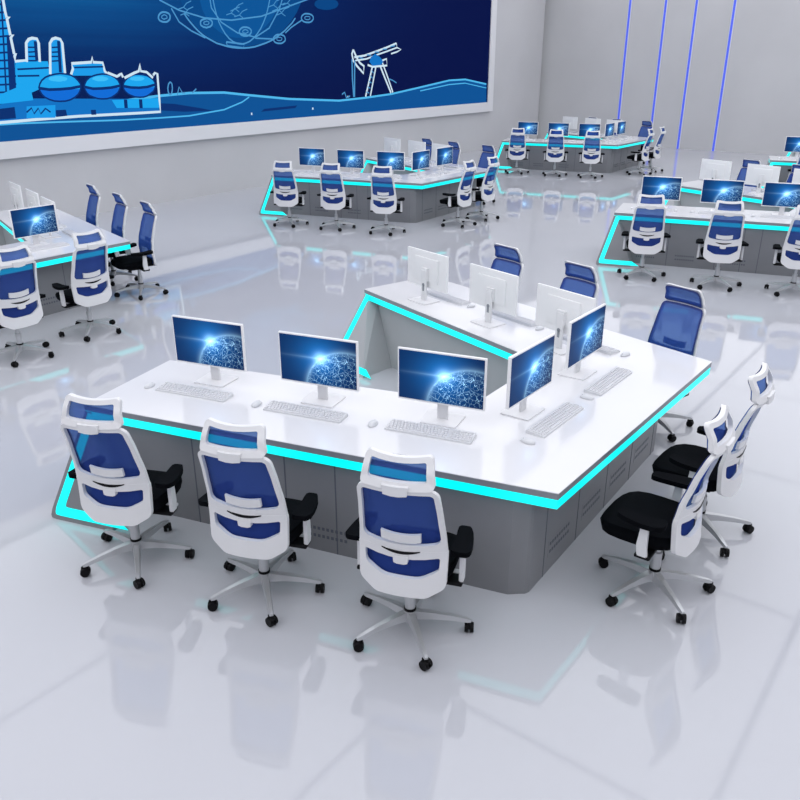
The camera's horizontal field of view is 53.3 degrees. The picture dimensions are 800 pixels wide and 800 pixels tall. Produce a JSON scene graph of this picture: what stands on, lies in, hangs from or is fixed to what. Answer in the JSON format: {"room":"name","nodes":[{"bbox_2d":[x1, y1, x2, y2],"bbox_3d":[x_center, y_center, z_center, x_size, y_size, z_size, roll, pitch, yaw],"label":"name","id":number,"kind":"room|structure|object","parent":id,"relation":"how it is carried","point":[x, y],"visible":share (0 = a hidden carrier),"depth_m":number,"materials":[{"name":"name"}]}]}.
{"room":"control room","nodes":[
{"label":"control room","id":0,"kind":"room"},
{"bbox_2d":[0,0,545,216],"bbox_3d":[-5.606,-6.985,15.747,0.201,6.200,36.400,16,28,33],"label":"wall","id":1,"kind":"structure","parent":0,"point":[165,172],"depth_m":19.18,"materials":[{"name":"paint"}]},
{"bbox_2d":[0,0,496,158],"bbox_3d":[-3.071,-8.720,18.480,0.128,4.770,20.950,16,28,33],"label":"wall screen","id":2,"kind":"object","parent":1,"relation":"attached to","point":[76,75],"visible":1,"depth_m":17.74,"materials":[{"name":"blue"}]},
{"bbox_2d":[0,146,799,799],"bbox_3d":[3.560,-1.578,11.272,23.990,0.200,36.200,17,28,34],"label":"floor","id":3,"kind":"structure","parent":0,"point":[111,689],"depth_m":4.52,"materials":[{"name":"white tile"}]},
{"bbox_2d":[0,244,53,366],"bbox_3d":[-4.003,-1.012,8.199,0.676,1.188,0.682,16,28,33],"label":"office chair","id":4,"kind":"object","parent":3,"relation":"on","point":[20,302],"visible":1,"depth_m":8.05,"materials":[{"name":"white plastic"}]},
{"bbox_2d":[0,209,130,315],"bbox_3d":[-5.686,-1.720,10.399,3.665,0.750,4.890,17,28,34],"label":"console desk","id":5,"kind":"object","parent":3,"relation":"on","point":[54,265],"visible":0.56,"depth_m":9.88,"materials":[{"name":"white laminate"}]},
{"bbox_2d":[8,181,23,216],"bbox_3d":[-5.620,-2.910,11.617,0.210,0.474,0.584,-17,29,-34],"label":"monitor","id":6,"kind":"object","parent":5,"relation":"on","point":[16,193],"visible":0.8,"depth_m":11.55,"materials":[{"name":"white plastic"}]},
{"bbox_2d":[25,189,39,206],"bbox_3d":[-5.074,-2.632,10.972,0.210,0.474,0.584,-17,29,-34],"label":"monitor","id":7,"kind":"object","parent":5,"relation":"on","point":[32,197],"visible":0.38,"depth_m":10.89,"materials":[{"name":"white plastic"}]},
{"bbox_2d":[8,204,58,247],"bbox_3d":[-4.536,-2.154,9.859,0.210,0.474,0.584,17,28,34],"label":"monitor","id":8,"kind":"object","parent":5,"relation":"on","point":[34,221],"visible":0.95,"depth_m":9.81,"materials":[{"name":"white"}]},
{"bbox_2d":[29,242,69,251],"bbox_3d":[-4.347,-1.878,9.781,0.132,0.028,0.570,17,28,34],"label":"keyboard","id":9,"kind":"object","parent":5,"relation":"on","point":[60,244],"visible":0.86,"depth_m":9.78,"materials":[{"name":"white plastic"}]},
{"bbox_2d":[40,196,60,238],"bbox_3d":[-4.581,-2.366,10.352,0.210,0.474,0.584,-17,29,-34],"label":"monitor","id":10,"kind":"object","parent":5,"relation":"on","point":[44,201],"visible":0.34,"depth_m":10.38,"materials":[{"name":"white plastic"}]},
{"bbox_2d":[40,295,60,306],"bbox_3d":[-4.289,-1.214,9.743,0.004,0.117,0.330,15,28,32],"label":"vent","id":11,"kind":"object","parent":5,"relation":"attached to","point":[50,300],"depth_m":9.76,"materials":[{"name":"grey metal"}]},
{"bbox_2d":[0,209,128,259],"bbox_3d":[-5.607,-2.039,10.199,3.470,0.005,4.230,17,28,34],"label":"countertop","id":12,"kind":"structure","parent":5,"relation":"on","point":[73,223],"depth_m":10.37,"materials":[{"name":"white laminate"}]},
{"bbox_2d":[52,229,120,341],"bbox_3d":[-3.549,-1.328,8.932,0.676,1.188,0.682,17,28,34],"label":"office chair","id":13,"kind":"object","parent":3,"relation":"on","point":[90,277],"visible":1,"depth_m":8.77,"materials":[{"name":"white plastic"}]},
{"bbox_2d":[86,183,110,266],"bbox_3d":[-4.721,-2.567,11.816,0.676,1.188,0.682,-17,29,-34],"label":"office chair","id":14,"kind":"object","parent":3,"relation":"on","point":[91,217],"visible":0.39,"depth_m":11.84,"materials":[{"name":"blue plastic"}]},
{"bbox_2d":[108,192,137,285],"bbox_3d":[-4.065,-2.242,11.060,0.676,1.188,0.682,-17,29,-34],"label":"office chair","id":15,"kind":"object","parent":3,"relation":"on","point":[117,227],"visible":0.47,"depth_m":11.10,"materials":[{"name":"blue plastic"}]},
{"bbox_2d":[60,393,194,588],"bbox_3d":[-1.638,0.441,4.816,0.682,1.188,0.676,5,24,11],"label":"office chair","id":16,"kind":"object","parent":3,"relation":"on","point":[115,485],"visible":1,"depth_m":4.64,"materials":[{"name":"white plastic"}]},
{"bbox_2d":[111,200,168,300],"bbox_3d":[-3.469,-1.965,10.414,0.676,1.188,0.682,-17,29,-34],"label":"office chair","id":17,"kind":"object","parent":3,"relation":"on","point":[140,261],"visible":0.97,"depth_m":10.41,"materials":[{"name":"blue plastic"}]},
{"bbox_2d":[198,417,324,626],"bbox_3d":[-0.783,0.575,4.505,0.682,1.188,0.676,6,24,14],"label":"office chair","id":18,"kind":"object","parent":3,"relation":"on","point":[251,517],"visible":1,"depth_m":4.33,"materials":[{"name":"white plastic"}]},
{"bbox_2d":[270,160,308,227],"bbox_3d":[-2.064,-3.867,14.840,0.682,1.188,0.676,5,24,11],"label":"office chair","id":19,"kind":"object","parent":3,"relation":"on","point":[285,192],"visible":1,"depth_m":14.64,"materials":[{"name":"white plastic"}]},
{"bbox_2d":[317,163,355,231],"bbox_3d":[-1.161,-3.735,14.534,0.682,1.188,0.676,6,24,14],"label":"office chair","id":20,"kind":"object","parent":3,"relation":"on","point":[332,195],"visible":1,"depth_m":14.34,"materials":[{"name":"white plastic"}]},
{"bbox_2d":[259,157,486,222],"bbox_3d":[-0.272,-4.508,16.885,3.665,0.750,4.890,17,28,34],"label":"console desk","id":21,"kind":"object","parent":3,"relation":"on","point":[422,197],"visible":0.67,"depth_m":15.61,"materials":[{"name":"white paint"}]},
{"bbox_2d":[299,147,324,171],"bbox_3d":[-1.771,-4.882,16.207,0.584,0.474,0.210,9,25,20],"label":"monitor","id":22,"kind":"object","parent":21,"relation":"on","point":[313,157],"visible":0.91,"depth_m":16.14,"materials":[{"name":"white"}]},
{"bbox_2d":[315,206,328,212],"bbox_3d":[-1.554,-3.784,15.799,0.310,0.117,0.004,9,25,20],"label":"vent","id":23,"kind":"object","parent":21,"relation":"attached to","point":[317,208],"depth_m":15.81,"materials":[{"name":"grey metal"}]},
{"bbox_2d":[337,149,363,174],"bbox_3d":[-0.965,-4.740,15.876,0.584,0.474,0.210,9,25,20],"label":"monitor","id":24,"kind":"object","parent":21,"relation":"on","point":[351,159],"visible":0.94,"depth_m":15.81,"materials":[{"name":"white"}]},
{"bbox_2d":[347,208,361,214],"bbox_3d":[-0.892,-3.679,15.556,0.310,0.117,0.004,9,25,20],"label":"vent","id":25,"kind":"object","parent":21,"relation":"attached to","point":[354,211],"depth_m":15.55,"materials":[{"name":"grey metal"}]},
{"bbox_2d":[293,157,486,183],"bbox_3d":[-0.194,-4.827,16.684,3.470,0.005,4.230,17,28,34],"label":"countertop","id":26,"kind":"structure","parent":21,"relation":"on","point":[407,178],"depth_m":15.82,"materials":[{"name":"white paint"}]},
{"bbox_2d":[377,151,404,176],"bbox_3d":[-0.165,-4.615,15.584,0.584,0.474,0.210,9,25,20],"label":"monitor","id":27,"kind":"object","parent":21,"relation":"on","point":[396,160],"visible":0.71,"depth_m":15.50,"materials":[{"name":"white"}]},
{"bbox_2d":[384,137,399,151],"bbox_3d":[-0.207,-5.697,18.103,0.210,0.474,0.584,-17,29,-34],"label":"monitor","id":28,"kind":"object","parent":21,"relation":"on","point":[390,144],"visible":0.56,"depth_m":18.06,"materials":[{"name":"white plastic"}]},
{"bbox_2d":[408,140,425,163],"bbox_3d":[0.340,-5.420,17.457,0.210,0.474,0.584,-17,29,-34],"label":"monitor","id":29,"kind":"object","parent":21,"relation":"on","point":[413,146],"visible":0.48,"depth_m":17.43,"materials":[{"name":"white plastic"}]},
{"bbox_2d":[411,150,429,176],"bbox_3d":[0.374,-4.666,15.704,0.210,0.474,0.584,17,28,34],"label":"monitor","id":30,"kind":"object","parent":21,"relation":"on","point":[419,159],"visible":0.96,"depth_m":15.65,"materials":[{"name":"white"}]},
{"bbox_2d":[432,143,449,168],"bbox_3d":[0.832,-5.154,16.838,0.210,0.474,0.584,-17,29,-34],"label":"monitor","id":31,"kind":"object","parent":21,"relation":"on","point":[434,146],"visible":0.47,"depth_m":16.92,"materials":[{"name":"white plastic"}]},
{"bbox_2d":[436,146,452,171],"bbox_3d":[0.878,-4.942,16.345,0.210,0.474,0.584,17,28,34],"label":"monitor","id":32,"kind":"object","parent":21,"relation":"on","point":[444,155],"visible":0.98,"depth_m":16.30,"materials":[{"name":"white"}]},
{"bbox_2d":[51,280,711,594],"bbox_3d":[0.166,0.016,6.359,3.665,0.750,4.890,17,28,34],"label":"console desk","id":33,"kind":"object","parent":3,"relation":"on","point":[524,505],"visible":0.64,"depth_m":5.21,"materials":[{"name":"white laminate"}]},
{"bbox_2d":[155,381,233,402],"bbox_3d":[-1.436,-0.060,5.552,0.570,0.028,0.132,9,25,20],"label":"keyboard","id":34,"kind":"object","parent":33,"relation":"on","point":[167,387],"visible":1,"depth_m":5.53,"materials":[{"name":"white plastic"}]},
{"bbox_2d":[171,315,246,387],"bbox_3d":[-1.333,-0.358,5.681,0.584,0.474,0.210,9,25,20],"label":"monitor","id":35,"kind":"object","parent":33,"relation":"on","point":[215,344],"visible":1,"depth_m":5.62,"materials":[{"name":"white"}]},
{"bbox_2d":[263,400,347,423],"bbox_3d":[-0.626,0.073,5.242,0.570,0.028,0.132,9,25,20],"label":"keyboard","id":36,"kind":"object","parent":33,"relation":"on","point":[310,412],"visible":1,"depth_m":5.22,"materials":[{"name":"white plastic"}]},
{"bbox_2d":[278,331,358,407],"bbox_3d":[-0.526,-0.216,5.350,0.584,0.474,0.210,9,25,20],"label":"monitor","id":37,"kind":"object","parent":33,"relation":"on","point":[323,362],"visible":1,"depth_m":5.29,"materials":[{"name":"white"}]},
{"bbox_2d":[310,522,350,546],"bbox_3d":[-0.454,0.845,5.030,0.310,0.117,0.004,9,25,20],"label":"vent","id":38,"kind":"object","parent":33,"relation":"attached to","point":[326,533],"depth_m":5.03,"materials":[{"name":"grey metal"}]},
{"bbox_2d":[97,280,711,493],"bbox_3d":[0.244,-0.303,6.158,3.470,0.005,4.230,17,28,34],"label":"countertop","id":39,"kind":"structure","parent":33,"relation":"on","point":[497,454],"depth_m":5.32,"materials":[{"name":"white laminate"}]},
{"bbox_2d":[408,246,448,304],"bbox_3d":[0.232,-1.173,7.577,0.210,0.474,0.584,-17,29,-34],"label":"monitor","id":40,"kind":"object","parent":33,"relation":"on","point":[427,269],"visible":1,"depth_m":7.55,"materials":[{"name":"white plastic"}]},
{"bbox_2d":[384,419,476,444],"bbox_3d":[0.187,0.192,4.964,0.570,0.028,0.132,9,25,20],"label":"keyboard","id":41,"kind":"object","parent":33,"relation":"on","point":[396,425],"visible":1,"depth_m":4.95,"materials":[{"name":"white plastic"}]},
{"bbox_2d":[398,346,487,428],"bbox_3d":[0.274,-0.090,5.058,0.584,0.474,0.210,9,25,20],"label":"monitor","id":42,"kind":"object","parent":33,"relation":"on","point":[443,379],"visible":0.99,"depth_m":5.00,"materials":[{"name":"white"}]},
{"bbox_2d":[427,289,470,305],"bbox_3d":[0.454,-1.006,7.752,0.132,0.028,0.570,-17,29,-34],"label":"keyboard","id":43,"kind":"object","parent":33,"relation":"on","point":[440,295],"visible":0.97,"depth_m":7.69,"materials":[{"name":"white plastic"}]},
{"bbox_2d":[469,263,518,328],"bbox_3d":[0.778,-0.896,6.931,0.210,0.474,0.584,-17,29,-34],"label":"monitor","id":44,"kind":"object","parent":33,"relation":"on","point":[490,288],"visible":1,"depth_m":6.91,"materials":[{"name":"white plastic"}]},
{"bbox_2d":[492,309,537,326],"bbox_3d":[1.015,-0.749,7.154,0.132,0.028,0.570,-17,29,-34],"label":"keyboard","id":45,"kind":"object","parent":33,"relation":"on","point":[519,319],"visible":0.66,"depth_m":7.08,"materials":[{"name":"white plastic"}]},
{"bbox_2d":[500,333,554,420],"bbox_3d":[0.813,-0.142,5.178,0.210,0.474,0.584,17,28,34],"label":"monitor","id":46,"kind":"object","parent":33,"relation":"on","point":[529,371],"visible":1,"depth_m":5.14,"materials":[{"name":"white"}]},
{"bbox_2d":[520,438,534,444],"bbox_3d":[0.776,0.246,4.842,0.100,0.026,0.056,17,28,34],"label":"mouse","id":47,"kind":"object","parent":33,"relation":"on","point":[528,441],"visible":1,"depth_m":4.82,"materials":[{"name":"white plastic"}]},
{"bbox_2d":[526,401,583,437],"bbox_3d":[1.004,0.120,5.133,0.132,0.028,0.570,17,28,34],"label":"keyboard","id":48,"kind":"object","parent":33,"relation":"on","point":[559,416],"visible":1,"depth_m":5.10,"materials":[{"name":"white plastic"}]},
{"bbox_2d":[547,518,570,556],"bbox_3d":[0.989,0.850,4.943,0.004,0.117,0.330,15,28,32],"label":"vent","id":49,"kind":"object","parent":33,"relation":"attached to","point":[563,531],"depth_m":4.93,"materials":[{"name":"grey metal"}]},
{"bbox_2d":[535,283,595,355],"bbox_3d":[1.271,-0.629,6.312,0.210,0.474,0.584,-17,29,-34],"label":"monitor","id":50,"kind":"object","parent":33,"relation":"on","point":[555,307],"visible":0.84,"depth_m":6.32,"materials":[{"name":"white plastic"}]},
{"bbox_2d":[557,303,605,380],"bbox_3d":[1.316,-0.418,5.819,0.210,0.474,0.584,17,28,34],"label":"monitor","id":51,"kind":"object","parent":33,"relation":"on","point":[585,332],"visible":1,"depth_m":5.78,"materials":[{"name":"white"}]},
{"bbox_2d":[563,334,619,354],"bbox_3d":[1.527,-0.467,6.498,0.132,0.028,0.570,-17,29,-34],"label":"keyboard","id":52,"kind":"object","parent":33,"relation":"on","point":[605,349],"visible":0.34,"depth_m":6.32,"materials":[{"name":"white plastic"}]},
{"bbox_2d":[581,485,601,519],"bbox_3d":[1.282,0.683,5.332,0.004,0.117,0.330,15,28,32],"label":"vent","id":53,"kind":"object","parent":33,"relation":"attached to","point":[594,498],"depth_m":5.32,"materials":[{"name":"grey metal"}]},
{"bbox_2d":[584,366,631,395],"bbox_3d":[1.505,-0.141,5.741,0.132,0.028,0.570,17,28,34],"label":"keyboard","id":54,"kind":"object","parent":33,"relation":"on","point":[602,385],"visible":1,"depth_m":5.70,"materials":[{"name":"white plastic"}]},
{"bbox_2d":[609,458,626,488],"bbox_3d":[1.563,0.523,5.703,0.004,0.117,0.330,15,28,32],"label":"vent","id":55,"kind":"object","parent":33,"relation":"attached to","point":[620,470],"depth_m":5.69,"materials":[{"name":"grey metal"}]},
{"bbox_2d":[633,433,649,462],"bbox_3d":[1.843,0.363,6.075,0.004,0.117,0.330,15,28,32],"label":"vent","id":56,"kind":"object","parent":33,"relation":"attached to","point":[642,446],"depth_m":6.07,"materials":[{"name":"grey metal"}]},
{"bbox_2d":[367,165,405,235],"bbox_3d":[-0.235,-3.577,14.165,0.682,1.188,0.676,7,24,15],"label":"office chair","id":57,"kind":"object","parent":3,"relation":"on","point":[383,199],"visible":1,"depth_m":13.97,"materials":[{"name":"white plastic"}]},
{"bbox_2d":[345,447,473,670],"bbox_3d":[0.068,0.711,4.189,0.682,1.188,0.676,7,24,15],"label":"office chair","id":58,"kind":"object","parent":3,"relation":"on","point":[405,549],"visible":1,"depth_m":4.00,"materials":[{"name":"white plastic"}]},
{"bbox_2d":[422,138,432,159],"bbox_3d":[0.442,-5.460,18.546,0.676,1.188,0.682,-17,29,-34],"label":"office chair","id":59,"kind":"object","parent":3,"relation":"on","point":[429,142],"visible":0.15,"depth_m":18.45,"materials":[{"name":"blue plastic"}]},
{"bbox_2d":[448,141,460,163],"bbox_3d":[1.010,-5.161,17.850,0.676,1.188,0.682,-17,29,-34],"label":"office chair","id":60,"kind":"object","parent":3,"relation":"on","point":[456,147],"visible":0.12,"depth_m":17.77,"materials":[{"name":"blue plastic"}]},
{"bbox_2d":[440,160,476,227],"bbox_3d":[1.071,-3.852,14.806,0.676,1.188,0.682,16,28,33],"label":"office chair","id":61,"kind":"object","parent":3,"relation":"on","point":[463,198],"visible":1,"depth_m":14.65,"materials":[{"name":"white plastic"}]},
{"bbox_2d":[465,156,499,221],"bbox_3d":[1.574,-4.108,15.400,0.676,1.188,0.682,17,28,34],"label":"office chair","id":62,"kind":"object","parent":3,"relation":"on","point":[487,193],"visible":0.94,"depth_m":15.25,"materials":[{"name":"white plastic"}]},
{"bbox_2d":[476,144,495,204],"bbox_3d":[1.696,-4.851,17.130,0.676,1.188,0.682,-17,29,-34],"label":"office chair","id":63,"kind":"object","parent":3,"relation":"on","point":[488,150],"visible":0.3,"depth_m":17.13,"materials":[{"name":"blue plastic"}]},
{"bbox_2d":[490,243,523,290],"bbox_3d":[0.880,-0.935,8.020,0.676,1.188,0.682,-17,29,-34],"label":"office chair","id":64,"kind":"object","parent":3,"relation":"on","point":[508,259],"visible":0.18,"depth_m":7.97,"materials":[{"name":"blue fabric"}]},
{"bbox_2d":[505,128,529,174],"bbox_3d":[3.191,-6.761,21.575,0.682,1.188,0.676,5,24,11],"label":"office chair","id":65,"kind":"object","parent":3,"relation":"on","point":[517,149],"visible":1,"depth_m":21.37,"materials":[{"name":"white plastic"}]},
{"bbox_2d":[542,129,567,176],"bbox_3d":[4.141,-6.576,21.143,0.682,1.188,0.676,6,24,14],"label":"office chair","id":66,"kind":"object","parent":3,"relation":"on","point":[555,152],"visible":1,"depth_m":20.95,"materials":[{"name":"white plastic"}]},
{"bbox_2d":[496,131,653,172],"bbox_3d":[5.160,-7.325,23.439,3.665,0.750,4.890,17,28,34],"label":"console desk","id":67,"kind":"object","parent":3,"relation":"on","point":[615,159],"visible":0.69,"depth_m":22.21,"materials":[{"name":"white paint"}]},
{"bbox_2d":[518,122,538,138],"bbox_3d":[3.661,-7.699,22.760,0.584,0.474,0.210,9,25,20],"label":"monitor","id":68,"kind":"object","parent":67,"relation":"on","point":[531,128],"visible":0.86,"depth_m":22.68,"materials":[{"name":"white"}]},
{"bbox_2d":[548,123,568,135],"bbox_3d":[4.467,-7.557,22.430,0.584,0.474,0.210,9,25,20],"label":"monitor","id":69,"kind":"object","parent":67,"relation":"on","point":[556,126],"visible":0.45,"depth_m":22.33,"materials":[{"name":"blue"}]},
{"bbox_2d":[562,116,577,132],"bbox_3d":[5.225,-8.514,24.657,0.210,0.474,0.584,-17,29,-34],"label":"monitor","id":70,"kind":"object","parent":67,"relation":"on","point":[572,121],"visible":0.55,"depth_m":24.58,"materials":[{"name":"white plastic"}]},
{"bbox_2d":[502,131,646,144],"bbox_3d":[5.238,-7.644,23.238,3.470,0.005,4.230,17,28,34],"label":"countertop","id":71,"kind":"structure","parent":67,"relation":"on","point":[635,138],"depth_m":22.50,"materials":[{"name":"white paint"}]},
{"bbox_2d":[578,123,600,136],"bbox_3d":[5.267,-7.431,22.137,0.584,0.474,0.210,9,25,20],"label":"monitor","id":72,"kind":"object","parent":67,"relation":"on","point":[583,127],"visible":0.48,"depth_m":22.07,"materials":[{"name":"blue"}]},
{"bbox_2d":[585,118,600,123],"bbox_3d":[5.772,-8.237,24.011,0.210,0.474,0.584,-17,29,-34],"label":"monitor","id":73,"kind":"object","parent":67,"relation":"on","point":[587,120],"visible":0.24,"depth_m":23.95,"materials":[{"name":"white plastic"}]},
{"bbox_2d":[603,123,614,141],"bbox_3d":[5.806,-7.483,22.258,0.210,0.474,0.584,17,28,34],"label":"monitor","id":74,"kind":"object","parent":67,"relation":"on","point":[609,128],"visible":1,"depth_m":22.21,"materials":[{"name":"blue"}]},
{"bbox_2d":[614,121,625,138],"bbox_3d":[6.309,-7.759,22.899,0.210,0.474,0.584,17,28,34],"label":"monitor","id":75,"kind":"object","parent":67,"relation":"on","point":[621,125],"visible":0.98,"depth_m":22.85,"materials":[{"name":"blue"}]},
{"bbox_2d":[559,261,598,297],"bbox_3d":[1.448,-0.637,7.324,0.676,1.188,0.682,-17,29,-34],"label":"office chair","id":76,"kind":"object","parent":3,"relation":"on","point":[581,279],"visible":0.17,"depth_m":7.28,"materials":[{"name":"blue fabric"}]},
{"bbox_2d":[577,130,604,178],"bbox_3d":[5.014,-6.429,20.801,0.682,1.188,0.676,7,24,15],"label":"office chair","id":77,"kind":"object","parent":3,"relation":"on","point":[591,153],"visible":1,"depth_m":20.61,"materials":[{"name":"white plastic"}]},
{"bbox_2d":[626,128,654,175],"bbox_3d":[6.422,-6.653,21.323,0.676,1.188,0.682,16,28,33],"label":"office chair","id":78,"kind":"object","parent":3,"relation":"on","point":[636,157],"visible":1,"depth_m":21.19,"materials":[{"name":"white plastic"}]},
{"bbox_2d":[617,194,670,281],"bbox_3d":[3.486,-2.340,11.286,0.682,1.188,0.676,5,24,11],"label":"office chair","id":79,"kind":"object","parent":3,"relation":"on","point":[646,235],"visible":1,"depth_m":11.08,"materials":[{"name":"white plastic"}]},
{"bbox_2d":[638,120,652,163],"bbox_3d":[7.128,-7.668,23.684,0.676,1.188,0.682,-17,29,-34],"label":"office chair","id":80,"kind":"object","parent":3,"relation":"on","point":[643,132],"visible":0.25,"depth_m":23.68,"materials":[{"name":"blue fabric"}]},
{"bbox_2d":[640,126,665,172],"bbox_3d":[6.922,-6.900,21.898,0.676,1.188,0.682,17,28,34],"label":"office chair","id":81,"kind":"object","parent":3,"relation":"on","point":[655,154],"visible":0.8,"depth_m":21.75,"materials":[{"name":"white plastic"}]},
{"bbox_2d":[598,404,735,623],"bbox_3d":[1.487,0.566,4.526,0.676,1.188,0.682,16,28,33],"label":"office chair","id":82,"kind":"object","parent":3,"relation":"on","point":[656,524],"visible":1,"depth_m":4.44,"materials":[{"name":"black fabric"}]},
{"bbox_2d":[647,283,705,441],"bbox_3d":[2.134,-0.327,6.604,0.676,1.188,0.682,-17,29,-34],"label":"office chair","id":83,"kind":"object","parent":3,"relation":"on","point":[679,319],"visible":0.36,"depth_m":6.60,"materials":[{"name":"blue fabric"}]},
{"bbox_2d":[596,180,799,276],"bbox_3d":[5.545,-2.851,13.031,3.665,0.750,4.890,17,28,34],"label":"console desk","id":84,"kind":"object","parent":3,"relation":"on","point":[684,227],"visible":0.67,"depth_m":11.89,"materials":[{"name":"white paint"}]},
{"bbox_2d":[634,254,655,259],"bbox_3d":[3.736,-2.210,12.138,0.310,0.117,0.004,9,25,20],"label":"vent","id":85,"kind":"object","parent":84,"relation":"attached to","point":[636,256],"depth_m":12.14,"materials":[{"name":"grey metal"}]},
{"bbox_2d":[641,176,682,207],"bbox_3d":[4.046,-3.226,12.352,0.584,0.474,0.210,9,25,20],"label":"monitor","id":86,"kind":"object","parent":84,"relation":"on","point":[670,187],"visible":0.7,"depth_m":12.27,"materials":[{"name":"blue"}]},
{"bbox_2d":[673,253,695,262],"bbox_3d":[4.263,-2.127,11.945,0.310,0.117,0.004,9,25,20],"label":"vent","id":87,"kind":"object","parent":84,"relation":"attached to","point":[677,257],"depth_m":11.94,"materials":[{"name":"grey metal"}]},
{"bbox_2d":[614,180,796,223],"bbox_3d":[5.623,-3.170,12.830,3.470,0.005,4.230,17,28,34],"label":"countertop","id":88,"kind":"structure","parent":84,"relation":"on","point":[682,211],"depth_m":12.12,"materials":[{"name":"white paint"}]},
{"bbox_2d":[699,159,731,179],"bbox_3d":[5.610,-4.041,14.248,0.210,0.474,0.584,-17,29,-34],"label":"monitor","id":89,"kind":"object","parent":84,"relation":"on","point":[710,169],"visible":0.77,"depth_m":14.21,"materials":[{"name":"white plastic"}]},
{"bbox_2d":[700,179,744,210],"bbox_3d":[4.852,-3.083,12.021,0.584,0.474,0.210,9,25,20],"label":"monitor","id":90,"kind":"object","parent":84,"relation":"on","point":[713,190],"visible":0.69,"depth_m":11.95,"materials":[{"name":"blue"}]},
{"bbox_2d":[724,259,746,266],"bbox_3d":[4.925,-2.022,11.701,0.310,0.117,0.004,9,25,20],"label":"vent","id":91,"kind":"object","parent":84,"relation":"attached to","point":[744,261],"depth_m":11.70,"materials":[{"name":"grey metal"}]},
{"bbox_2d":[745,163,780,194],"bbox_3d":[6.157,-3.763,13.603,0.210,0.474,0.584,-17,29,-34],"label":"monitor","id":92,"kind":"object","parent":84,"relation":"on","point":[756,174],"visible":0.88,"depth_m":13.60,"materials":[{"name":"white plastic"}]},
{"bbox_2d":[760,214,795,218],"bbox_3d":[5.565,-2.675,11.636,0.570,0.028,0.132,9,25,20],"label":"keyboard","id":93,"kind":"object","parent":84,"relation":"on","point":[761,215],"visible":0.87,"depth_m":11.63,"materials":[{"name":"white plastic"}]},
{"bbox_2d":[761,182,799,215],"bbox_3d":[5.652,-2.958,11.729,0.584,0.474,0.210,9,25,20],"label":"monitor","id":94,"kind":"object","parent":84,"relation":"on","point":[775,194],"visible":0.98,"depth_m":11.68,"materials":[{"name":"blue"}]},
{"bbox_2d":[792,168,799,182],"bbox_3d":[6.649,-3.497,12.983,0.210,0.474,0.584,-17,29,-34],"label":"monitor","id":95,"kind":"object","parent":84,"relation":"on","point":[796,175],"visible":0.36,"depth_m":13.12,"materials":[{"name":"white plastic"}]},
{"bbox_2d":[652,362,774,556],"bbox_3d":[1.976,0.311,5.119,0.676,1.188,0.682,17,28,34],"label":"office chair","id":96,"kind":"object","parent":3,"relation":"on","point":[685,460],"visible":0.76,"depth_m":4.99,"materials":[{"name":"white plastic"}]},
{"bbox_2d":[690,200,748,291],"bbox_3d":[4.367,-2.131,10.800,0.682,1.188,0.676,6,24,14],"label":"office chair","id":97,"kind":"object","parent":3,"relation":"on","point":[723,242],"visible":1,"depth_m":10.60,"materials":[{"name":"white plastic"}]},
{"bbox_2d":[736,159,760,186],"bbox_3d":[6.258,-3.803,14.691,0.676,1.188,0.682,-17,29,-34],"label":"office chair","id":98,"kind":"object","parent":3,"relation":"on","point":[741,176],"visible":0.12,"depth_m":14.74,"materials":[{"name":"blue fabric"}]},
{"bbox_2d":[761,152,799,187],"bbox_3d":[10.756,-5.501,19.196,3.665,0.750,4.890,17,28,34],"label":"console desk","id":99,"kind":"object","parent":3,"relation":"on","point":[785,164],"visible":0.16,"depth_m":18.23,"materials":[{"name":"white paint"}]},
{"bbox_2d":[769,156,797,160],"bbox_3d":[10.835,-5.820,18.995,3.470,0.005,4.230,17,28,34],"label":"countertop","id":100,"kind":"structure","parent":99,"relation":"on","point":[771,157],"depth_m":18.31,"materials":[{"name":"white paint"}]},
{"bbox_2d":[784,136,799,157],"bbox_3d":[9.257,-5.875,18.517,0.584,0.474,0.210,9,25,20],"label":"monitor","id":101,"kind":"object","parent":99,"relation":"on","point":[792,144],"visible":0.91,"depth_m":18.50,"materials":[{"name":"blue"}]},
{"bbox_2d":[764,205,799,296],"bbox_3d":[5.265,-1.990,10.474,0.682,1.188,0.676,7,24,15],"label":"office chair","id":102,"kind":"object","parent":3,"relation":"on","point":[789,257],"visible":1,"depth_m":10.38,"materials":[{"name":"white plastic"}]},
{"bbox_2d":[786,164,799,182],"bbox_3d":[6.827,-3.504,13.996,0.676,1.188,0.682,-17,29,-34],"label":"office chair","id":103,"kind":"object","parent":3,"relation":"on","point":[790,177],"visible":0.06,"depth_m":14.07,"materials":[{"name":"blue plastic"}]},
{"bbox_2d":[537,0,799,155],"bbox_3d":[14.432,-10.183,23.188,23.990,6.200,0.200,17,28,34],"label":"wall","id":104,"kind":"structure","parent":0,"point":[584,40],"depth_m":26.82,"materials":[{"name":"paint"}]},
{"bbox_2d":[617,0,631,118],"bbox_3d":[7.825,-12.095,27.662,0.120,6.180,0.028,17,28,34],"label":"wall light line","id":105,"kind":"object","parent":104,"relation":"attached to","point":[630,1],"visible":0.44,"depth_m":27.74,"materials":[{"name":"blue plastic"}]},
{"bbox_2d":[650,0,667,146],"bbox_3d":[8.813,-11.799,26.974,0.120,6.180,0.028,17,28,34],"label":"wall light line","id":106,"kind":"object","parent":104,"relation":"attached to","point":[665,1],"visible":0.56,"depth_m":27.07,"materials":[{"name":"blue plastic"}]},
{"bbox_2d":[676,0,698,148],"bbox_3d":[9.626,-11.556,26.407,0.120,6.180,0.028,17,28,34],"label":"wall light line","id":107,"kind":"object","parent":104,"relation":"attached to","point":[696,1],"visible":1,"depth_m":26.66,"materials":[{"name":"blue plastic"}]},
{"bbox_2d":[711,0,736,150],"bbox_3d":[10.590,-11.267,25.736,0.120,6.180,0.028,17,28,34],"label":"wall light line","id":108,"kind":"object","parent":104,"relation":"attached to","point":[734,6],"visible":1,"depth_m":25.99,"materials":[{"name":"blue"}]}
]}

